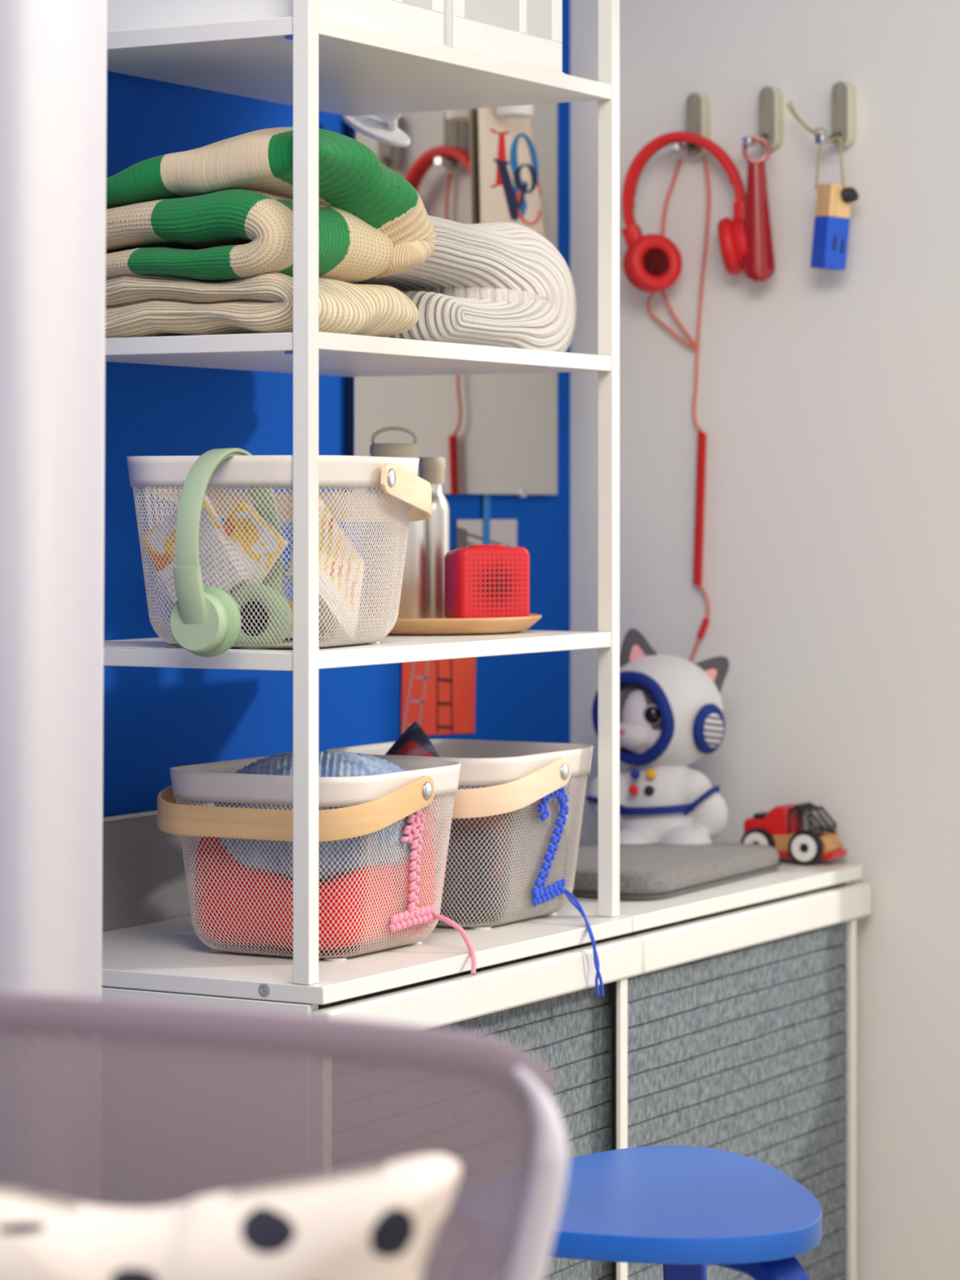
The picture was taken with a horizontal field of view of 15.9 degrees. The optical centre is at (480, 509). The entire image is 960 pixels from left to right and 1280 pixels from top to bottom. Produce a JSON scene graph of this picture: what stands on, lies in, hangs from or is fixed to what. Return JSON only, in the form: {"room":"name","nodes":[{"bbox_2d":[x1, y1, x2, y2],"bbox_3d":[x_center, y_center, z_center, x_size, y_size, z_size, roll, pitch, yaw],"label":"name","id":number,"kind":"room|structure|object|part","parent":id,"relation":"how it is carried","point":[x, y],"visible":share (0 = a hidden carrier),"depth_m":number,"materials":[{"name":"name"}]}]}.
{"room":"child's bedroom","nodes":[
{"label":"child's bedroom","id":0,"kind":"room"},
{"bbox_2d":[102,0,570,839],"bbox_3d":[-1.366,-0.161,2.164,0.100,2.500,5.835,0,0,30],"label":"wall","id":1,"kind":"structure","parent":0,"point":[156,720],"depth_m":3.96,"materials":[{"name":"blue paint"}]},
{"bbox_2d":[340,113,409,146],"bbox_3d":[-0.126,-0.414,4.122,0.085,0.150,0.034,0,0,0],"label":"clamp","id":2,"kind":"object","parent":1,"relation":"attached to","point":[384,129],"visible":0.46,"depth_m":4.12,"materials":[{"name":"white plastic"}]},
{"bbox_3d":[-0.106,-0.472,4.126,0.012,0.034,0.012,0,0,0],"label":"stem","id":3,"kind":"part","parent":2,"relation":"part of","materials":[{"name":"white plastic"}]},
{"bbox_2d":[400,657,475,734],"bbox_3d":[-0.052,0.215,4.361,0.001,0.149,0.189,0,0,30],"label":"drawing","id":4,"kind":"object","parent":1,"relation":"attached to","point":[438,695],"visible":0.55,"depth_m":4.36,"materials":[{"name":"red paper"}]},
{"bbox_2d":[346,102,557,497],"bbox_3d":[-0.028,-0.329,4.390,0.016,0.628,0.518,0,0,30],"label":"wall mirror","id":5,"kind":"object","parent":1,"relation":"attached to","point":[495,433],"visible":0.33,"depth_m":4.39,"materials":[{"name":"grey mirror"}]},
{"bbox_2d":[477,107,546,238],"bbox_3d":[0.048,-0.428,4.494,0.008,0.224,0.192,0,0,30],"label":"greeting card","id":6,"kind":"object","parent":5,"relation":"attached to","point":[509,187],"visible":0.8,"depth_m":4.47,"materials":[{"name":"beige paper"}]},
{"bbox_2d":[456,493,516,548],"bbox_3d":[0.010,0.057,4.468,0.002,0.153,0.158,0,0,30],"label":"print","id":7,"kind":"object","parent":1,"relation":"attached to","point":[486,531],"visible":0.31,"depth_m":4.46,"materials":[{"name":"grey paper"}]},
{"bbox_2d":[494,104,533,118],"bbox_3d":[0.044,-0.543,4.434,0.050,0.070,0.050,0,0,0],"label":"spotlight","id":8,"kind":"object","parent":1,"relation":"attached to","point":[521,111],"visible":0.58,"depth_m":4.42,"materials":[{"name":"white plastic"}]},
{"bbox_2d":[570,0,959,1279],"bbox_3d":[2.029,-0.161,3.644,4.530,2.500,0.100,0,0,30],"label":"wall","id":9,"kind":"structure","parent":0,"point":[828,405],"depth_m":4.49,"materials":[{"name":"white paint"}]},
{"bbox_2d":[670,92,710,159],"bbox_3d":[0.279,-0.510,4.542,0.025,0.087,0.072,0,0,30],"label":"wall hook","id":10,"kind":"object","parent":9,"relation":"attached to","point":[698,104],"visible":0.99,"depth_m":4.55,"materials":[{"name":"beige plastic"}]},
{"bbox_3d":[0.259,-0.476,4.520,0.012,0.012,0.014,0,0,30],"label":"peg knob","id":11,"kind":"part","parent":10,"relation":"part of","materials":[{"name":"silver metal"}]},
{"bbox_2d":[621,131,746,292],"bbox_3d":[0.275,-0.393,4.529,0.178,0.210,0.077,0,0,17],"label":"headphones","id":12,"kind":"object","parent":10,"relation":"hanging from","point":[652,263],"visible":0.97,"depth_m":4.53,"materials":[{"name":"red plastic"}]},
{"bbox_3d":[0.207,-0.349,4.552,0.026,0.055,0.029,-11,-3,17],"label":"slider arm","id":13,"kind":"part","parent":12,"relation":"part of","materials":[{"name":"red plastic"}]},
{"bbox_2d":[622,248,654,292],"bbox_3d":[0.226,-0.324,4.555,0.072,0.072,0.018,-9,-3,-21],"label":"ear cup","id":14,"kind":"object","parent":12,"relation":"on","point":[638,264],"depth_m":4.53,"materials":[{"name":"red plastic"}]},
{"bbox_2d":[626,234,682,291],"bbox_3d":[0.232,-0.326,4.539,0.078,0.078,0.019,-9,-3,-21],"label":"cushion","id":15,"kind":"object","parent":12,"relation":"on","point":[654,263],"depth_m":4.53,"materials":[{"name":"red fabric"}]},
{"bbox_2d":[646,159,711,662],"bbox_3d":[0.265,-0.111,4.578,0.095,0.713,0.014,0,0,30],"label":"headphone cable","id":16,"kind":"object","parent":12,"relation":"hanging from","point":[701,447],"visible":0.98,"depth_m":4.56,"materials":[{"name":"red plastic"}]},
{"bbox_2d":[629,139,732,208],"bbox_3d":[0.261,-0.453,4.535,0.153,0.080,0.021,-11,-3,17],"label":"headband","id":17,"kind":"object","parent":12,"relation":"on","point":[640,161],"depth_m":4.53,"materials":[{"name":"red plastic"}]},
{"bbox_2d":[717,217,740,275],"bbox_3d":[0.328,-0.345,4.513,0.019,0.078,0.078,-11,-3,9],"label":"cushion","id":18,"kind":"object","parent":12,"relation":"on","point":[728,230],"depth_m":4.48,"materials":[{"name":"red fabric"}]},
{"bbox_2d":[730,218,746,271],"bbox_3d":[0.345,-0.348,4.510,0.018,0.072,0.072,-11,-3,9],"label":"ear cup","id":19,"kind":"object","parent":12,"relation":"on","point":[738,237],"depth_m":4.48,"materials":[{"name":"red plastic"}]},
{"bbox_3d":[0.347,-0.376,4.508,0.026,0.055,0.029,-11,-3,17],"label":"slider arm","id":20,"kind":"part","parent":12,"relation":"part of","materials":[{"name":"red plastic"}]},
{"bbox_3d":[0.291,-0.510,4.563,0.025,0.087,0.024,0,0,30],"label":"plate","id":21,"kind":"part","parent":10,"relation":"part of","materials":[{"name":"beige plastic"}]},
{"bbox_2d":[742,86,782,149],"bbox_3d":[0.370,-0.513,4.490,0.027,0.083,0.072,0,0,30],"label":"wall hook","id":22,"kind":"object","parent":9,"relation":"attached to","point":[771,99],"visible":0.98,"depth_m":4.50,"materials":[{"name":"beige plastic"}]},
{"bbox_3d":[0.349,-0.478,4.468,0.012,0.012,0.014,0,0,30],"label":"peg knob","id":23,"kind":"part","parent":22,"relation":"part of","materials":[{"name":"silver metal"}]},
{"bbox_2d":[742,136,775,282],"bbox_3d":[0.364,-0.391,4.474,0.043,0.190,0.012,0,0,2],"label":"shoehorn","id":24,"kind":"object","parent":22,"relation":"hanging from","point":[758,260],"visible":1,"depth_m":4.47,"materials":[{"name":"red plastic"}]},
{"bbox_3d":[0.383,-0.514,4.511,0.025,0.081,0.024,0,0,30],"label":"plate","id":25,"kind":"part","parent":22,"relation":"part of","materials":[{"name":"beige plastic"}]},
{"bbox_2d":[814,81,856,148],"bbox_3d":[0.460,-0.512,4.438,0.028,0.085,0.072,0,0,30],"label":"wall hook","id":26,"kind":"object","parent":9,"relation":"attached to","point":[843,94],"visible":1,"depth_m":4.45,"materials":[{"name":"beige plastic"}]},
{"bbox_3d":[0.439,-0.476,4.417,0.012,0.012,0.014,0,0,30],"label":"peg knob","id":27,"kind":"part","parent":26,"relation":"part of","materials":[{"name":"silver metal"}]},
{"bbox_2d":[785,101,858,270],"bbox_3d":[0.442,-0.418,4.426,0.093,0.221,0.046,0,0,3],"label":"keychain","id":28,"kind":"object","parent":26,"relation":"hanging from","point":[833,202],"visible":1,"depth_m":4.41,"materials":[{"name":"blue wood"}]},
{"bbox_3d":[0.433,-0.471,4.430,0.083,0.116,0.003,0,0,30],"label":"cord","id":29,"kind":"part","parent":28,"relation":"part of","materials":[{"name":"beige fabric"}]},
{"bbox_3d":[0.473,-0.513,4.459,0.025,0.085,0.024,0,0,30],"label":"plate","id":30,"kind":"part","parent":26,"relation":"part of","materials":[{"name":"beige plastic"}]},
{"bbox_3d":[0.583,1.139,1.109,4.530,0.100,5.935,0,0,30],"label":"floor","id":31,"kind":"structure","parent":0,"visible":0},
{"bbox_2d":[0,0,106,997],"bbox_3d":[-0.466,-0.031,2.948,0.306,2.200,0.033,0,0,0],"label":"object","id":32,"kind":"object","parent":31,"relation":"on","point":[53,53],"visible":0.77,"depth_m":2.94,"materials":[{"name":"white fabric"}]},
{"bbox_2d":[0,991,568,1279],"bbox_3d":[-0.349,0.683,1.794,0.802,0.814,0.588,0,0,0],"label":"armchair","id":33,"kind":"object","parent":31,"relation":"on","point":[108,1102],"visible":0.84,"depth_m":2.02,"materials":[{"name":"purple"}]},
{"bbox_2d":[0,1154,460,1279],"bbox_3d":[-0.183,0.444,1.860,0.344,0.188,0.112,0,0,0],"label":"dotted pillow","id":34,"kind":"object","parent":33,"relation":"on","point":[384,1221],"visible":1,"depth_m":1.82,"materials":[{"name":"fabric"}]},
{"bbox_3d":[-0.354,0.307,2.015,0.792,0.061,0.012,0,0,3],"label":"frame","id":35,"kind":"part","parent":33,"relation":"part of","materials":[{"name":"grey fabric"}]},
{"bbox_3d":[0.002,0.510,1.992,0.099,0.376,0.022,0,0,3],"label":"frame","id":36,"kind":"part","parent":33,"relation":"part of","materials":[{"name":"grey"}]},
{"bbox_2d":[102,911,641,1279],"bbox_3d":[-0.176,0.764,3.689,0.448,0.610,0.667,0,0,30],"label":"base cabinet","id":37,"kind":"object","parent":31,"relation":"on","point":[548,1007],"visible":0.28,"depth_m":3.63,"materials":[{"name":"white paint"}]},
{"bbox_3d":[-0.338,0.773,3.409,0.409,0.591,0.018,0,0,30],"label":"panel","id":38,"kind":"part","parent":37,"relation":"part of","materials":[{"name":"white paint"}]},
{"bbox_2d":[102,911,631,1004],"bbox_3d":[-0.182,0.467,3.684,0.442,0.018,0.650,0,0,30],"label":"countertop","id":39,"kind":"structure","parent":37,"relation":"on","point":[167,955],"depth_m":3.50,"materials":[{"name":"white paint"}]},
{"bbox_2d":[102,803,213,931],"bbox_3d":[-0.495,0.397,3.575,0.007,0.123,1.250,0,0,30],"label":"panel","id":40,"kind":"object","parent":39,"relation":"on","point":[144,878],"visible":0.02,"depth_m":3.78,"materials":[{"name":"grey metal"}]},
{"bbox_2d":[157,755,475,975],"bbox_3d":[-0.154,0.373,3.574,0.317,0.210,0.279,0,0,30],"label":"wire basket","id":41,"kind":"object","parent":39,"relation":"on","point":[375,802],"visible":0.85,"depth_m":3.50,"materials":[{"name":"white painted metal mesh"},{"name":"birch wood"}]},
{"bbox_3d":[-0.202,0.304,3.535,0.265,0.058,0.164,0,0,30],"label":"handle","id":42,"kind":"part","parent":41,"relation":"part of","materials":[{"name":"brown wood"}]},
{"bbox_2d":[194,830,434,950],"bbox_3d":[-0.170,0.392,3.591,0.202,0.122,0.223,0,0,30],"label":"folded cloth","id":43,"kind":"object","parent":41,"relation":"in","point":[344,876],"visible":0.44,"depth_m":3.50,"materials":[{"name":"red fabric"}]},
{"bbox_2d":[213,751,423,881],"bbox_3d":[-0.167,0.322,3.574,0.216,0.142,0.230,0,0,30],"label":"folded cloth","id":44,"kind":"object","parent":41,"relation":"in","point":[331,763],"visible":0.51,"depth_m":3.50,"materials":[{"name":"blue fabric"}]},
{"bbox_2d":[422,804,435,836],"bbox_3d":[-0.132,0.336,3.657,0.179,0.065,0.071,0,0,30],"label":"blanket","id":45,"kind":"object","parent":41,"relation":"in","point":[429,805],"visible":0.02,"depth_m":3.62,"materials":[{"name":"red fabric"}]},
{"bbox_2d":[103,0,619,984],"bbox_3d":[-0.153,-0.352,3.668,0.345,1.620,0.651,0,0,30],"label":"shelving unit","id":46,"kind":"object","parent":39,"relation":"on","point":[311,64],"visible":0.64,"depth_m":3.56,"materials":[{"name":"white paint"}]},
{"bbox_3d":[-0.310,0.148,3.394,0.307,0.018,0.016,0,0,30],"label":"rail","id":47,"kind":"part","parent":46,"relation":"part of","materials":[{"name":"white metal"}]},
{"bbox_3d":[-0.310,-0.162,3.394,0.307,0.018,0.016,0,0,30],"label":"rail","id":48,"kind":"part","parent":46,"relation":"part of","materials":[{"name":"white metal"}]},
{"bbox_3d":[-0.310,-0.467,3.394,0.307,0.018,0.016,0,0,30],"label":"rail","id":49,"kind":"part","parent":46,"relation":"part of","materials":[{"name":"white metal"}]},
{"bbox_2d":[105,271,418,337],"bbox_3d":[-0.259,-0.202,3.518,0.340,0.072,0.253,0,0,30],"label":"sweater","id":50,"kind":"object","parent":46,"relation":"on","point":[136,305],"visible":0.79,"depth_m":3.41,"materials":[{"name":"beige fabric"}]},
{"bbox_2d":[105,127,435,283],"bbox_3d":[-0.261,-0.305,3.531,0.378,0.156,0.290,0,0,30],"label":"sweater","id":51,"kind":"object","parent":50,"relation":"on","point":[221,211],"visible":0.71,"depth_m":3.41,"materials":[{"name":"green fabric"}]},
{"bbox_2d":[106,0,446,46],"bbox_3d":[-0.232,-0.565,3.519,0.314,0.176,0.249,0,0,30],"label":"storage box","id":52,"kind":"object","parent":46,"relation":"on","point":[419,20],"visible":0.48,"depth_m":3.43,"materials":[{"name":"white plastic"}]},
{"bbox_2d":[126,455,431,649],"bbox_3d":[-0.205,0.044,3.470,0.271,0.192,0.279,0,0,22],"label":"wire basket","id":53,"kind":"object","parent":46,"relation":"on","point":[406,497],"visible":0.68,"depth_m":3.38,"materials":[{"name":"white painted metal mesh"},{"name":"birch wood"}]},
{"bbox_2d":[142,494,248,604],"bbox_3d":[-0.284,0.049,3.414,0.124,0.128,0.016,0,0,30],"label":"packet","id":54,"kind":"object","parent":53,"relation":"in","point":[206,498],"visible":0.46,"depth_m":3.40,"materials":[{"name":"paper"}]},
{"bbox_2d":[169,448,292,657],"bbox_3d":[-0.241,0.042,3.340,0.070,0.202,0.175,0,0,25],"label":"headphones","id":55,"kind":"object","parent":53,"relation":"hanging from","point":[206,620],"visible":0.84,"depth_m":3.28,"materials":[{"name":"green plastic"}]},
{"bbox_3d":[-0.275,0.082,3.272,0.027,0.055,0.024,-2,-1,26],"label":"slider arm","id":56,"kind":"part","parent":55,"relation":"part of","materials":[{"name":"green plastic"}]},
{"bbox_2d":[169,591,227,652],"bbox_3d":[-0.269,0.108,3.283,0.058,0.058,0.018,-2,-1,26],"label":"ear cup","id":57,"kind":"object","parent":55,"relation":"on","point":[198,620],"depth_m":3.27,"materials":[{"name":"green plastic"}]},
{"bbox_2d":[190,585,241,657],"bbox_3d":[-0.261,0.108,3.299,0.069,0.069,0.020,-2,-1,26],"label":"cushion","id":58,"kind":"object","parent":55,"relation":"on","point":[203,642],"depth_m":3.28,"materials":[{"name":"green fabric"}]},
{"bbox_2d":[231,583,288,649],"bbox_3d":[-0.222,0.108,3.380,0.069,0.069,0.020,-2,-1,26],"label":"cushion","id":59,"kind":"object","parent":55,"relation":"on","point":[258,588],"depth_m":3.37,"materials":[{"name":"green fabric"}]},
{"bbox_3d":[-0.209,0.082,3.408,0.027,0.055,0.024,-2,-1,26],"label":"slider arm","id":60,"kind":"part","parent":55,"relation":"part of","materials":[{"name":"green plastic"}]},
{"bbox_2d":[279,592,292,643],"bbox_3d":[-0.214,0.108,3.396,0.058,0.058,0.018,-2,-1,26],"label":"ear cup","id":61,"kind":"object","parent":55,"relation":"on","point":[285,606],"depth_m":3.37,"materials":[{"name":"green plastic"}]},
{"bbox_2d":[222,502,288,595],"bbox_3d":[-0.236,0.046,3.401,0.103,0.106,0.014,0,0,30],"label":"packet","id":62,"kind":"object","parent":53,"relation":"in","point":[238,505],"visible":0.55,"depth_m":3.39,"materials":[{"name":"paper"}]},
{"bbox_3d":[-0.185,-0.016,3.519,0.265,0.060,0.173,0,0,22],"label":"handle","id":63,"kind":"part","parent":53,"relation":"part of","materials":[{"name":"brown wood"}]},
{"bbox_2d":[286,600,328,637],"bbox_3d":[-0.199,0.112,3.493,0.075,0.034,0.105,0,0,24],"label":"packet","id":64,"kind":"object","parent":53,"relation":"in","point":[289,635],"visible":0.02,"depth_m":3.48,"materials":[{"name":"paper"}]},
{"bbox_2d":[287,497,364,640],"bbox_3d":[-0.155,0.062,3.470,0.044,0.156,0.158,0,0,30],"label":"packet","id":65,"kind":"object","parent":53,"relation":"in","point":[322,505],"visible":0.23,"depth_m":3.46,"materials":[{"name":"white paper"}]},
{"bbox_3d":[-0.168,-0.351,3.313,0.018,1.620,0.018,0,0,30],"label":"post","id":66,"kind":"part","parent":46,"relation":"part of","materials":[{"name":"white metal"}]},
{"bbox_3d":[-0.154,0.146,3.668,0.344,0.017,0.613,0,0,30],"label":"shelf","id":67,"kind":"part","parent":46,"relation":"part of","materials":[{"name":"white metal"}]},
{"bbox_3d":[-0.154,-0.163,3.668,0.344,0.017,0.613,0,0,30],"label":"shelf","id":68,"kind":"part","parent":46,"relation":"part of","materials":[{"name":"white metal"}]},
{"bbox_3d":[-0.154,-0.468,3.668,0.344,0.017,0.613,0,0,30],"label":"shelf","id":69,"kind":"part","parent":46,"relation":"part of","materials":[{"name":"white metal"}]},
{"bbox_2d":[356,613,542,635],"bbox_3d":[-0.064,0.128,3.841,0.266,0.018,0.266,0,0,30],"label":"tray","id":70,"kind":"object","parent":46,"relation":"on","point":[502,624],"visible":0.53,"depth_m":3.73,"materials":[{"name":"brown wood"}]},
{"bbox_2d":[361,426,426,618],"bbox_3d":[-0.096,0.018,3.837,0.072,0.221,0.072,0,0,0],"label":"bottle","id":71,"kind":"object","parent":70,"relation":"on","point":[412,605],"visible":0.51,"depth_m":3.81,"materials":[{"name":"grey metal"}]},
{"bbox_2d":[418,457,449,618],"bbox_3d":[-0.055,0.035,3.929,0.041,0.188,0.041,0,0,0],"label":"bottle","id":72,"kind":"object","parent":70,"relation":"on","point":[432,469],"visible":0.72,"depth_m":3.91,"materials":[{"name":"grey metal"}]},
{"bbox_2d":[444,544,529,618],"bbox_3d":[0.006,0.085,3.870,0.086,0.088,0.060,0,0,-25],"label":"speaker","id":73,"kind":"object","parent":70,"relation":"on","point":[481,580],"visible":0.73,"depth_m":3.84},
{"bbox_2d":[465,550,528,617],"bbox_3d":[0.019,0.086,3.843,0.078,0.078,0.001,0,0,-25],"label":"grille","id":74,"kind":"object","parent":73,"relation":"attached to","point":[496,582],"depth_m":3.84,"materials":[{"name":"red plastic"}]},
{"bbox_2d":[351,215,577,352],"bbox_3d":[-0.094,-0.245,3.780,0.311,0.147,0.433,0,0,30],"label":"folded blanket","id":75,"kind":"object","parent":46,"relation":"on","point":[498,284],"visible":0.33,"depth_m":3.68,"materials":[{"name":"white fabric"}]},
{"bbox_2d":[443,0,564,74],"bbox_3d":[-0.102,-0.565,3.747,0.314,0.176,0.241,0,0,30],"label":"storage box","id":76,"kind":"object","parent":46,"relation":"on","point":[529,33],"visible":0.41,"depth_m":3.67,"materials":[{"name":"white plastic"}]},
{"bbox_3d":[0.145,-0.351,3.862,0.018,1.620,0.018,0,0,30],"label":"post","id":77,"kind":"part","parent":46,"relation":"part of","materials":[{"name":"white metal"}]},
{"bbox_2d":[324,738,604,996],"bbox_3d":[-0.005,0.401,3.833,0.319,0.266,0.279,0,0,30],"label":"wire basket","id":78,"kind":"object","parent":39,"relation":"on","point":[517,775],"visible":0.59,"depth_m":3.76,"materials":[{"name":"beige metal"}]},
{"bbox_2d":[432,799,568,916],"bbox_3d":[-0.023,0.385,3.851,0.207,0.130,0.227,0,0,30],"label":"contents","id":79,"kind":"object","parent":78,"relation":"in","point":[487,818],"visible":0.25,"depth_m":3.73,"materials":[{"name":"fabric"}]},
{"bbox_2d":[384,721,459,789],"bbox_3d":[-0.076,0.276,3.803,0.108,0.082,0.126,0,0,30],"label":"plaid shirt","id":80,"kind":"object","parent":79,"relation":"on","point":[414,741],"visible":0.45,"depth_m":3.78,"materials":[{"name":"fabric"}]},
{"bbox_3d":[-0.054,0.304,3.795,0.265,0.058,0.163,0,0,30],"label":"handle","id":81,"kind":"part","parent":78,"relation":"part of","materials":[{"name":"brown wood"}]},
{"bbox_3d":[0.011,0.504,3.586,0.022,0.043,0.662,0,0,30],"label":"rail","id":82,"kind":"part","parent":37,"relation":"part of","materials":[{"name":"white paint"}]},
{"bbox_3d":[-0.009,0.781,3.603,0.008,0.505,0.620,0,0,30],"label":"felt door","id":83,"kind":"part","parent":37,"relation":"part of","materials":[{"name":"grey fabric"}]},
{"bbox_3d":[0.159,0.797,3.841,0.006,0.542,0.018,0,0,30],"label":"door post","id":84,"kind":"part","parent":37,"relation":"part of","materials":[{"name":"white paint"}]},
{"bbox_2d":[318,860,871,1279],"bbox_3d":[0.145,0.764,4.251,0.448,0.610,0.678,0,0,30],"label":"base cabinet","id":85,"kind":"object","parent":31,"relation":"on","point":[742,1003],"visible":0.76,"depth_m":4.18,"materials":[{"name":"white paint"}]},
{"bbox_3d":[-0.043,0.773,4.355,0.014,0.592,0.646,0,0,30],"label":"panel","id":86,"kind":"part","parent":85,"relation":"part of","materials":[{"name":"white paint"}]},
{"bbox_2d":[537,860,862,932],"bbox_3d":[0.141,0.467,4.249,0.442,0.018,0.647,0,0,30],"label":"countertop","id":87,"kind":"structure","parent":85,"relation":"on","point":[790,877],"depth_m":4.11,"materials":[{"name":"white paint"}]},
{"bbox_2d":[586,628,729,844],"bbox_3d":[0.230,0.306,4.408,0.184,0.304,0.169,0,0,0],"label":"cat","id":88,"kind":"object","parent":87,"relation":"on","point":[671,713],"visible":0.7,"depth_m":4.38},
{"bbox_2d":[591,654,723,766],"bbox_3d":[0.234,0.262,4.423,0.158,0.150,0.144,0,0,30],"label":"helmet","id":89,"kind":"object","parent":88,"relation":"attached to","point":[671,713],"depth_m":4.37,"materials":[{"name":"white"}]},
{"bbox_2d":[560,841,780,900],"bbox_3d":[0.160,0.441,4.253,0.334,0.035,0.423,0,0,30],"label":"seat cushion","id":90,"kind":"object","parent":87,"relation":"on","point":[654,870],"visible":0.43,"depth_m":4.14,"materials":[{"name":"grey fabric"}]},
{"bbox_2d":[740,802,847,865],"bbox_3d":[0.409,0.420,4.453,0.125,0.076,0.078,0,0,26],"label":"toy car","id":91,"kind":"object","parent":87,"relation":"on","point":[781,828],"visible":0.88,"depth_m":4.43,"materials":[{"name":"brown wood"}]},
{"bbox_3d":[0.431,0.402,4.442,0.051,0.039,0.050,0,0,26],"label":"cab frame","id":92,"kind":"part","parent":91,"relation":"part of","materials":[{"name":"black plastic"}]},
{"bbox_3d":[0.298,0.773,4.524,0.409,0.591,0.016,0,0,30],"label":"panel","id":93,"kind":"part","parent":85,"relation":"part of","materials":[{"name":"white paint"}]},
{"bbox_3d":[0.312,0.781,4.125,0.008,0.505,0.626,0,0,30],"label":"felt door","id":94,"kind":"part","parent":85,"relation":"part of","materials":[{"name":"grey fabric"}]},
{"bbox_3d":[0.337,0.504,4.157,0.022,0.043,0.651,0,0,30],"label":"rail","id":95,"kind":"part","parent":85,"relation":"part of","materials":[{"name":"white paint"}]},
{"bbox_3d":[0.478,0.797,4.400,0.005,0.542,0.015,0,0,30],"label":"door post","id":96,"kind":"part","parent":85,"relation":"part of","materials":[{"name":"white paint"}]},
{"bbox_2d":[549,1145,822,1279],"bbox_3d":[0.213,0.858,3.220,0.399,0.439,0.484,0,0,30],"label":"stool","id":97,"kind":"object","parent":31,"relation":"on","point":[685,1209],"visible":0.71,"depth_m":3.12,"materials":[{"name":"blue plastic"}]},
{"bbox_3d":[0.193,0.870,3.372,0.042,0.415,0.242,0,0,12],"label":"leg","id":98,"kind":"part","parent":97,"relation":"part of","materials":[{"name":"blue plastic"}]},
{"bbox_3d":[0.252,0.870,3.088,0.042,0.415,0.201,0,0,-39],"label":"leg","id":99,"kind":"part","parent":97,"relation":"part of","materials":[{"name":"blue plastic"}]}
]}

